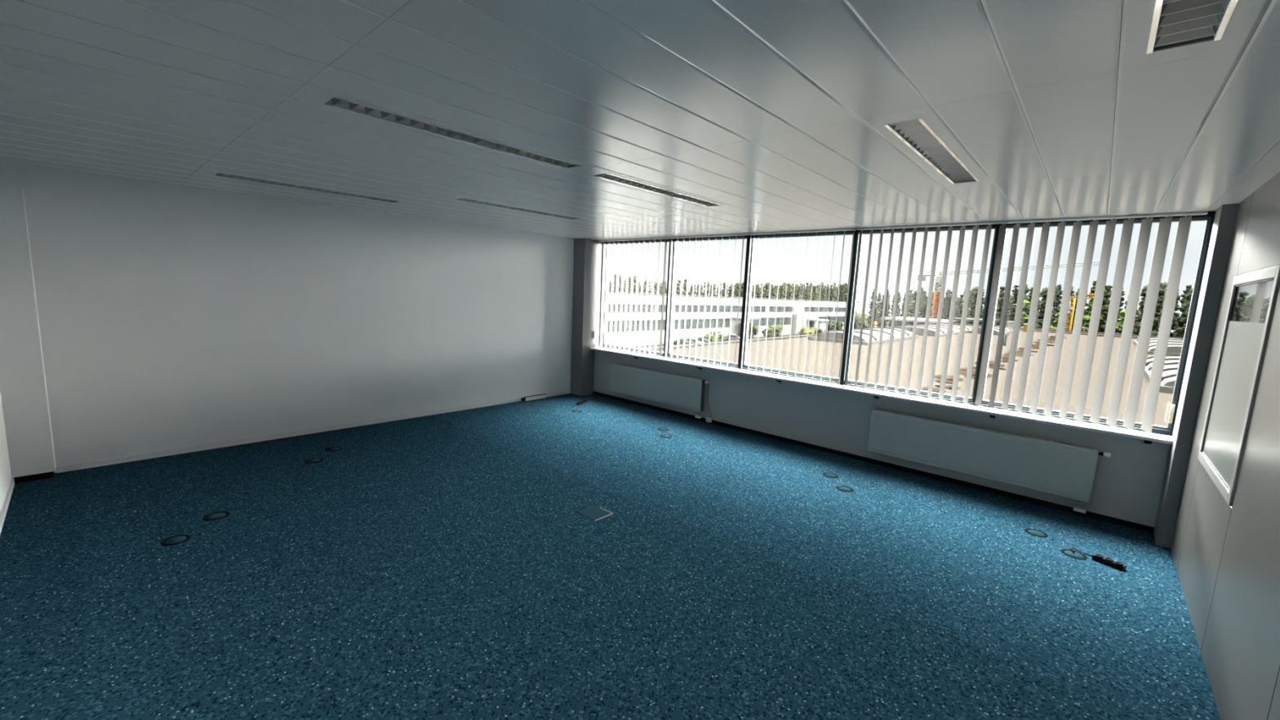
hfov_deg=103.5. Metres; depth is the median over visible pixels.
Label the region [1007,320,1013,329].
roof unit
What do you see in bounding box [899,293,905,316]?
pine tree
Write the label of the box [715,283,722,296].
pine tree
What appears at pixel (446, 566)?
floor
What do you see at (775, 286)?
leafy tree
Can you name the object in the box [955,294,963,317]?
pine tree
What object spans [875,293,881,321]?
pine tree
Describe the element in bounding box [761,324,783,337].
shrub
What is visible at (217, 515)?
floor outlet
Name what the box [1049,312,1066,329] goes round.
leafy tree
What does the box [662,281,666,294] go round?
leafy tree
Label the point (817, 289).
pine tree
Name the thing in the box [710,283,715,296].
leafy tree
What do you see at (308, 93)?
ceiling light
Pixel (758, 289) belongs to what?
leafy tree
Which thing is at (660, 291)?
leafy tree
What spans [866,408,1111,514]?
radiator
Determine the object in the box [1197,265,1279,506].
window
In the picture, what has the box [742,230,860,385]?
window
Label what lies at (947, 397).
window
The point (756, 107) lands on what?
ceiling
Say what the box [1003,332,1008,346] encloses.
vent pipe
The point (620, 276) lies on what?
leafy tree
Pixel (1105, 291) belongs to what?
leafy tree
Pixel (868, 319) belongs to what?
pine tree
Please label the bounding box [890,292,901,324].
pine tree
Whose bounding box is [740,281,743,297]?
leafy tree
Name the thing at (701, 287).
leafy tree
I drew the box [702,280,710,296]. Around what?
leafy tree
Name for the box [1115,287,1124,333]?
pine tree
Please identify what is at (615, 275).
leafy tree
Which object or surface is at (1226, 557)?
wall
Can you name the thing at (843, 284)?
pine tree
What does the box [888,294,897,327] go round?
pine tree
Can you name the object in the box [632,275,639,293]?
leafy tree
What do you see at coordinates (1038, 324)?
leafy tree
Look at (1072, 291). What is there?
pine tree
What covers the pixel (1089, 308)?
leafy tree
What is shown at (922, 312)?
pine tree
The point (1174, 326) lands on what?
pine tree
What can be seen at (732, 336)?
car
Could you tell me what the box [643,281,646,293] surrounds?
pine tree
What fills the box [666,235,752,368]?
window
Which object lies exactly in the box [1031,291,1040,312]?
leafy tree
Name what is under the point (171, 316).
wall
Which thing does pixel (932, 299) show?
leafy tree
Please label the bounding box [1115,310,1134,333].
leafy tree
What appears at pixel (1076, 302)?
pine tree
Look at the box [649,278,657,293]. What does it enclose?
pine tree
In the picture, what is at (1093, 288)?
pine tree
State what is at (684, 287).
pine tree
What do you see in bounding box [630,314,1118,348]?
ground
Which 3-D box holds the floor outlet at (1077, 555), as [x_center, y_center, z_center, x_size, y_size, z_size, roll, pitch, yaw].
[3.463,1.550,4.030,0.164,0.004,0.164,10,10,41]
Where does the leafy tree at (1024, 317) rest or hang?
on the ground
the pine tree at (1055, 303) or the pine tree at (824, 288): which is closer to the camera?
the pine tree at (1055, 303)
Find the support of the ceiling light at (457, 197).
attached to the ceiling at (756, 107)
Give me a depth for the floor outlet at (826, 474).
5.58 m
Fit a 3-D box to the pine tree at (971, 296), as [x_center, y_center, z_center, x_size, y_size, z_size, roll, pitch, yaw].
[66.167,-7.076,103.091,2.636,13.690,2.701,-2,9,-30]
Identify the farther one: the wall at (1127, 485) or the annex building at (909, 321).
the annex building at (909, 321)
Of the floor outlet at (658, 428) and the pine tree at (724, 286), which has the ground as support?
the pine tree at (724, 286)
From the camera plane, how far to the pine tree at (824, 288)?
212.48 m
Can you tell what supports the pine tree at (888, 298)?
on the ground
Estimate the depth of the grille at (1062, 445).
5.17 m
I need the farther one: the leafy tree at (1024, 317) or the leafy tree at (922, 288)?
the leafy tree at (922, 288)
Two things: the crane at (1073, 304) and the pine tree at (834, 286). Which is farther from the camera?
the pine tree at (834, 286)
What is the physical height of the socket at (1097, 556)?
0.012 m
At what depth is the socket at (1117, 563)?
3.84 m
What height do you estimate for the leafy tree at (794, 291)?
15.697 m
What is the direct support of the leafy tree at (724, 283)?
on the ground
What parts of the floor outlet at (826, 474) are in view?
lid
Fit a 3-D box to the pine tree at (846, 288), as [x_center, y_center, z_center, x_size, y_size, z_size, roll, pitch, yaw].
[93.664,-25.688,231.315,2.631,18.086,2.727,10,11,43]
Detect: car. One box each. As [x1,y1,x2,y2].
[673,338,694,345]
[687,337,704,343]
[697,337,713,342]
[724,334,739,341]
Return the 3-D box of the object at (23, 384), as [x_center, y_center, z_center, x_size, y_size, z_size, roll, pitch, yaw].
[-5.431,-0.334,4.392,0.170,2.724,0.252,10,10,41]
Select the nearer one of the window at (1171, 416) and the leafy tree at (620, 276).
the window at (1171, 416)
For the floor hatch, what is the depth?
4.39 m
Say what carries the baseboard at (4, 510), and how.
attached to the wall at (5, 468)
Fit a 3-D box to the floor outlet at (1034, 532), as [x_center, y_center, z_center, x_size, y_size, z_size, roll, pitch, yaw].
[3.439,1.501,4.382,0.164,0.004,0.164,10,10,41]
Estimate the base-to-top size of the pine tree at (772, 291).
14.298 m
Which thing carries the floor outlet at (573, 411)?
on the floor
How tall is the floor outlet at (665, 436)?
0.004 m
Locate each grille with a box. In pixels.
[612,363,702,380]
[873,408,1097,451]
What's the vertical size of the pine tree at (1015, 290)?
15.461 m
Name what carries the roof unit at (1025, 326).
on the parking lot
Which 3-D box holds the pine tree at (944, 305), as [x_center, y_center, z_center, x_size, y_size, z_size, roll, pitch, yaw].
[88.387,-12.748,146.069,2.701,15.193,2.636,-3,10,-36]
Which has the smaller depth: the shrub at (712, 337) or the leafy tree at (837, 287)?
the shrub at (712, 337)
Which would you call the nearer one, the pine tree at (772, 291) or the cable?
the cable
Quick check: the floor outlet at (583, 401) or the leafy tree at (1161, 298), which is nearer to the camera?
the floor outlet at (583, 401)
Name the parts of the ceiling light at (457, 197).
rail, rail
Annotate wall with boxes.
[0,391,11,515]
[20,163,573,472]
[570,203,1239,548]
[1170,172,1279,719]
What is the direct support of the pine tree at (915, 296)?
on the ground
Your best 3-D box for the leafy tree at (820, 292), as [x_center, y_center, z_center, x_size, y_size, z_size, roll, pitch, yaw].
[75.108,-22.617,211.272,2.946,15.816,2.579,9,10,38]
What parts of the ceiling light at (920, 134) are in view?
louvre blade, louvre blade, louvre blade, louvre blade, rail, louvre blade, louvre blade, louvre blade, louvre blade, louvre blade, louvre blade, louvre blade, louvre blade, louvre blade, rail, louvre blade, louvre blade, louvre blade, louvre blade, louvre blade, louvre blade, louvre blade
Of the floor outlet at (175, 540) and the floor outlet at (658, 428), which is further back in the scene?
the floor outlet at (658, 428)
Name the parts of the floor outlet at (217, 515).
lid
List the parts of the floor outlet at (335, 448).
lid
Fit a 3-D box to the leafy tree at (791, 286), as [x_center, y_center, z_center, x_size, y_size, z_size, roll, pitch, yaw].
[56.777,-20.622,190.772,2.946,15.821,2.579,-2,9,-30]
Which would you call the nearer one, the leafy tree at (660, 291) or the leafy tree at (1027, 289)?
the leafy tree at (1027, 289)
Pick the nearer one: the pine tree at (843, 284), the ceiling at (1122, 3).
the ceiling at (1122, 3)
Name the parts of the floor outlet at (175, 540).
lid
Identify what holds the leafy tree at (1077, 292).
on the ground
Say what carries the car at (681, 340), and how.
on the ground
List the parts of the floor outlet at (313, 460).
lid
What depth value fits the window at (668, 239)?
8.34 m
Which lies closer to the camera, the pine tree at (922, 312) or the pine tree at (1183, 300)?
the pine tree at (1183, 300)
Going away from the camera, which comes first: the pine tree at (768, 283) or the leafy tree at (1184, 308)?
the leafy tree at (1184, 308)
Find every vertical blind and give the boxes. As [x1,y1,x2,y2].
[600,227,857,384]
[844,211,1208,433]
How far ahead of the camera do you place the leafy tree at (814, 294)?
204.74 m
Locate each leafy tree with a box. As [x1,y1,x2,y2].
[608,280,611,292]
[609,273,619,292]
[618,275,623,292]
[627,275,631,293]
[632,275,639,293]
[658,283,665,293]
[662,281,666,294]
[675,281,679,294]
[688,285,695,295]
[695,284,704,295]
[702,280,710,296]
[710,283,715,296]
[721,281,728,296]
[734,282,739,297]
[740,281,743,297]
[751,286,756,297]
[755,286,761,297]
[764,282,768,297]
[769,284,773,296]
[773,284,777,297]
[778,284,785,298]
[788,284,793,299]
[792,284,797,299]
[796,285,801,299]
[800,284,805,299]
[807,282,813,300]
[811,285,817,300]
[817,287,823,300]
[825,284,831,300]
[835,286,839,301]
[838,284,843,301]
[913,287,924,317]
[929,292,936,318]
[968,286,977,323]
[995,293,1015,326]
[1011,284,1029,320]
[1019,300,1031,327]
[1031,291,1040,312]
[1035,287,1048,328]
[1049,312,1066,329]
[1067,288,1087,330]
[1082,297,1102,331]
[1098,289,1111,328]
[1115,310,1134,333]
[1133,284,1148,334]
[1151,281,1167,336]
[1173,288,1193,337]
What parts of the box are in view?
lid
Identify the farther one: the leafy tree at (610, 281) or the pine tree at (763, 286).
the pine tree at (763, 286)
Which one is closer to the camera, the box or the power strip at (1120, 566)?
the power strip at (1120, 566)
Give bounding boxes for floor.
[0,393,1220,719]
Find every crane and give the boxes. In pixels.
[917,261,1099,319]
[1065,293,1094,330]
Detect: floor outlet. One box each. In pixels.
[160,534,191,546]
[203,511,230,520]
[305,457,323,462]
[324,446,342,451]
[571,409,582,412]
[657,427,668,431]
[660,434,671,438]
[822,472,838,478]
[835,485,853,492]
[1024,528,1048,537]
[1060,549,1087,559]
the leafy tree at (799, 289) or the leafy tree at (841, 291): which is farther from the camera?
the leafy tree at (841, 291)
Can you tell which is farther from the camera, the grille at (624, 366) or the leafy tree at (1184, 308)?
the leafy tree at (1184, 308)
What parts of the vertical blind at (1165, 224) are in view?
chain, chain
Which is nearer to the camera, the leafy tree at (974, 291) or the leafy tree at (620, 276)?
the leafy tree at (974, 291)
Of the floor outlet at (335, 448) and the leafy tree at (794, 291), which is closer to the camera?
the floor outlet at (335, 448)
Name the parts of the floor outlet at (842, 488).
lid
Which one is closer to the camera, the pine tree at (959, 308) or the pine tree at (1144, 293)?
the pine tree at (1144, 293)
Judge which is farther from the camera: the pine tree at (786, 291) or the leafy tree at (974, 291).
the pine tree at (786, 291)
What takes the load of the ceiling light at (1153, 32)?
attached to the ceiling at (756, 107)
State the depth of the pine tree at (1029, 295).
95.28 m
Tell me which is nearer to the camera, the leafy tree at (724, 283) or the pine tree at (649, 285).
the pine tree at (649, 285)
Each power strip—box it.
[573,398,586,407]
[1068,547,1126,571]
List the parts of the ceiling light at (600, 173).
louvre blade, louvre blade, louvre blade, louvre blade, louvre blade, louvre blade, rail, rail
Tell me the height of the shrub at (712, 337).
2.365 m
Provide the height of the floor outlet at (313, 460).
0.004 m
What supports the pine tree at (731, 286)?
on the ground
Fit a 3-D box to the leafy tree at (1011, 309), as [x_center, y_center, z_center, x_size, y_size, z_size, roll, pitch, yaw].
[71.200,-6.123,98.309,2.956,13.548,3.153,-1,8,-21]
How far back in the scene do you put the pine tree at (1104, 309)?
88.25 m
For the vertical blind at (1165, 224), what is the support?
attached to the wall at (1127, 485)
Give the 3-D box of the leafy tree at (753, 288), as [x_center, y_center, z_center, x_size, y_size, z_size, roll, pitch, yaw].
[37.938,-17.815,170.409,2.579,14.135,2.946,2,8,-3]
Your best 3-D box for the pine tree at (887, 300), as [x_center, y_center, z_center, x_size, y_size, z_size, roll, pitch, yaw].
[74.295,-14.255,153.631,2.677,14.872,2.839,10,11,43]
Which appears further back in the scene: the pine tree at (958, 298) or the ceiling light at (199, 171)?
the pine tree at (958, 298)
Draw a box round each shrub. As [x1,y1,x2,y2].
[703,333,718,342]
[716,333,725,342]
[748,322,759,337]
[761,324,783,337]
[798,326,814,335]
[813,327,822,333]
[826,320,843,330]
[843,311,869,328]
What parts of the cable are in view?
cord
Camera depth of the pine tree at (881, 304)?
157.42 m
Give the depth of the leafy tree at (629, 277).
129.60 m
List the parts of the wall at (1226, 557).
panel, panel, panel, panel, panel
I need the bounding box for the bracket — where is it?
[1143,440,1151,444]
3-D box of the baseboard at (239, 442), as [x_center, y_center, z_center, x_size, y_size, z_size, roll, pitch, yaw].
[-3.407,0.823,6.879,0.155,0.062,6.473,10,10,41]
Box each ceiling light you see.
[194,168,412,204]
[288,82,599,172]
[442,195,590,220]
[573,167,735,208]
[860,105,994,187]
[1118,0,1271,70]
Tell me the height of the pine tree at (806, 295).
17.004 m
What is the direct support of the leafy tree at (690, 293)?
on the ground
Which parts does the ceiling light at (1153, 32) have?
rail, louvre blade, louvre blade, louvre blade, louvre blade, louvre blade, rail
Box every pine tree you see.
[622,280,628,292]
[637,282,640,293]
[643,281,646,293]
[644,277,651,293]
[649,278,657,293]
[682,279,688,295]
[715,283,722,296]
[722,285,728,296]
[728,284,733,297]
[760,285,765,297]
[764,282,771,298]
[770,287,776,298]
[774,285,780,298]
[783,283,788,298]
[804,282,808,299]
[814,286,819,300]
[822,285,826,300]
[829,284,833,301]
[831,283,835,301]
[840,283,844,301]
[843,284,847,301]
[866,288,877,326]
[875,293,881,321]
[875,294,885,327]
[877,288,889,327]
[885,294,891,323]
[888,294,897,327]
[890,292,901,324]
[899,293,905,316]
[906,289,914,317]
[911,291,915,312]
[912,289,917,317]
[918,290,927,318]
[933,291,939,319]
[941,289,951,319]
[945,291,951,319]
[954,297,959,317]
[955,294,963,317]
[959,292,972,323]
[971,296,983,324]
[979,297,985,324]
[993,285,1004,325]
[1006,284,1018,323]
[1026,287,1037,328]
[1041,285,1060,328]
[1053,284,1062,325]
[1065,286,1075,329]
[1067,291,1086,331]
[1081,280,1096,331]
[1097,284,1112,333]
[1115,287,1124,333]
[1120,302,1140,334]
[1169,289,1180,337]
[1173,284,1191,333]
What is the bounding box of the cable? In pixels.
[706,383,711,422]
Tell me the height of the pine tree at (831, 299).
17.234 m
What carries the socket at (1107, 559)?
attached to the power strip at (1120, 566)
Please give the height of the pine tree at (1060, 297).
15.789 m
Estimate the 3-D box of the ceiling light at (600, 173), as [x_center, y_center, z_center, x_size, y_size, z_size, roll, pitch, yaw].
[0.214,-1.496,4.355,0.298,0.092,1.805,10,10,41]
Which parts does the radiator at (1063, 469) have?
panel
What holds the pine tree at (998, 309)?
on the ground
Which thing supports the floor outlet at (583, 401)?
on the floor
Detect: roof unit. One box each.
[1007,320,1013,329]
[1022,323,1027,331]
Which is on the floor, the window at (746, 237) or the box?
the box
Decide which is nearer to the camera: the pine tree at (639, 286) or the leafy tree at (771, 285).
the pine tree at (639, 286)
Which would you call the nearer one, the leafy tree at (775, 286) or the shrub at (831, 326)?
the shrub at (831, 326)
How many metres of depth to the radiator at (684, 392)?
8.09 m
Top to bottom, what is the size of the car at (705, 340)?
1.510 m
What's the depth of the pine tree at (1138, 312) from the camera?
85.90 m
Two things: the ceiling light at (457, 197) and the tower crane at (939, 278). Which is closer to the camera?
the ceiling light at (457, 197)
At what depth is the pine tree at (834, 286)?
220.08 m
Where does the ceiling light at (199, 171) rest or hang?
attached to the ceiling at (756, 107)
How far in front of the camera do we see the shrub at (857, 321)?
166.70 m
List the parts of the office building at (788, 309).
entrance door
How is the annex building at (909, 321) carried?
on the ground
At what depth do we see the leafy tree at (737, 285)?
161.61 m
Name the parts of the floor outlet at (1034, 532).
lid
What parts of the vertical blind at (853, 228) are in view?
chain, chain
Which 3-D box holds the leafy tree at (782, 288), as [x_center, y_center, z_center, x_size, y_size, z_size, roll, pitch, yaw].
[52.114,-20.030,185.777,3.153,15.594,2.956,-5,11,-45]
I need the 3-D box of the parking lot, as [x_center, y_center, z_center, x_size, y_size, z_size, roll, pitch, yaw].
[39.483,3.840,33.305,50.700,8.698,85.100,10,10,41]
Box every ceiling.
[0,0,1279,239]
[1108,3,1123,195]
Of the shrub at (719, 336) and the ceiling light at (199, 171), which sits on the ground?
the shrub at (719, 336)
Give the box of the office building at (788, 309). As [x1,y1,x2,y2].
[606,292,859,348]
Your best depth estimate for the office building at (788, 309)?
121.25 m
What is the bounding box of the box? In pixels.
[521,393,546,401]
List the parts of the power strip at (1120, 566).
cord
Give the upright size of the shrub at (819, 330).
2.477 m
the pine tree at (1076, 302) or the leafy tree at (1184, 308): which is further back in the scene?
the pine tree at (1076, 302)
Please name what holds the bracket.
attached to the wall at (1127, 485)
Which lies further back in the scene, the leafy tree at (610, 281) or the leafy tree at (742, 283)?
the leafy tree at (742, 283)
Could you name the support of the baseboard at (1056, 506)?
attached to the wall at (1127, 485)
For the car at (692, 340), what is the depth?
104.39 m
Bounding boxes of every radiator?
[608,363,708,419]
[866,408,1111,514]
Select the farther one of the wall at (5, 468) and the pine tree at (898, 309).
the pine tree at (898, 309)
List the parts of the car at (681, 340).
cabin glass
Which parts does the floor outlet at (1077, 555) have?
lid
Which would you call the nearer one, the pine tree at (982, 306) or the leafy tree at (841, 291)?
the pine tree at (982, 306)
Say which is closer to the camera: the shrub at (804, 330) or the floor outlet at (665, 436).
the floor outlet at (665, 436)
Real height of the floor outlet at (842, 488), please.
0.004 m
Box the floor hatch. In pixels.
[576,505,613,520]
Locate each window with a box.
[601,238,674,357]
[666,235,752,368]
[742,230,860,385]
[844,223,1004,406]
[981,212,1215,435]
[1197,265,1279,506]
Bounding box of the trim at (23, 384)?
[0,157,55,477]
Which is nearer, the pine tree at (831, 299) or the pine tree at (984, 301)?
the pine tree at (984, 301)
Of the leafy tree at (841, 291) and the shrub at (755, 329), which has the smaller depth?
the shrub at (755, 329)
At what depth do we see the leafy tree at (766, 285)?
182.99 m
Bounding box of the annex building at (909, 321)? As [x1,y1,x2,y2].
[880,316,999,326]
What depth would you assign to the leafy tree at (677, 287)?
138.80 m
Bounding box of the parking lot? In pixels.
[622,323,1183,436]
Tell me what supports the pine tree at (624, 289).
on the ground
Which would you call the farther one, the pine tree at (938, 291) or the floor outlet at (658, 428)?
the pine tree at (938, 291)
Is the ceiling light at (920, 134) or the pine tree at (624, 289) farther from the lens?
the pine tree at (624, 289)
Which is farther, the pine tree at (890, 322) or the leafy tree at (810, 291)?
the leafy tree at (810, 291)
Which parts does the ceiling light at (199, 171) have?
rail, rail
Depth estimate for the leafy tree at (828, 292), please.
214.88 m
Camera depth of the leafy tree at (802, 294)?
197.18 m
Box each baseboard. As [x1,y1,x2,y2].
[0,477,14,534]
[11,390,570,484]
[593,391,1154,533]
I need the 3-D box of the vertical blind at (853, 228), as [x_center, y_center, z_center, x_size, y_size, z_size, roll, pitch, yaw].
[0.908,-0.915,7.647,4.465,1.897,0.118,10,10,41]
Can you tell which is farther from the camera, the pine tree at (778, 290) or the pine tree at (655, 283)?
the pine tree at (778, 290)
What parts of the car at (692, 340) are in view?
cabin glass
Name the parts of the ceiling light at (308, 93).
louvre blade, louvre blade, louvre blade, louvre blade, louvre blade, louvre blade, louvre blade, louvre blade, rail, louvre blade, rail, louvre blade, louvre blade, louvre blade, louvre blade, louvre blade, louvre blade, louvre blade, louvre blade, louvre blade, louvre blade, louvre blade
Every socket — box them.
[1095,553,1103,558]
[1105,557,1113,561]
[1115,560,1124,565]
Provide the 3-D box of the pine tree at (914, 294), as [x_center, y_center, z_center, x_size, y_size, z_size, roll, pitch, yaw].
[108.431,-19.509,200.304,2.701,15.597,2.636,6,8,21]
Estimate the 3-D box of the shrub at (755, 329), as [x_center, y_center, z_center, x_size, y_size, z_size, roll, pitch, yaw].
[28.477,-7.435,127.611,4.118,4.387,3.784,10,10,41]
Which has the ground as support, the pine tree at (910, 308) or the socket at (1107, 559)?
the pine tree at (910, 308)

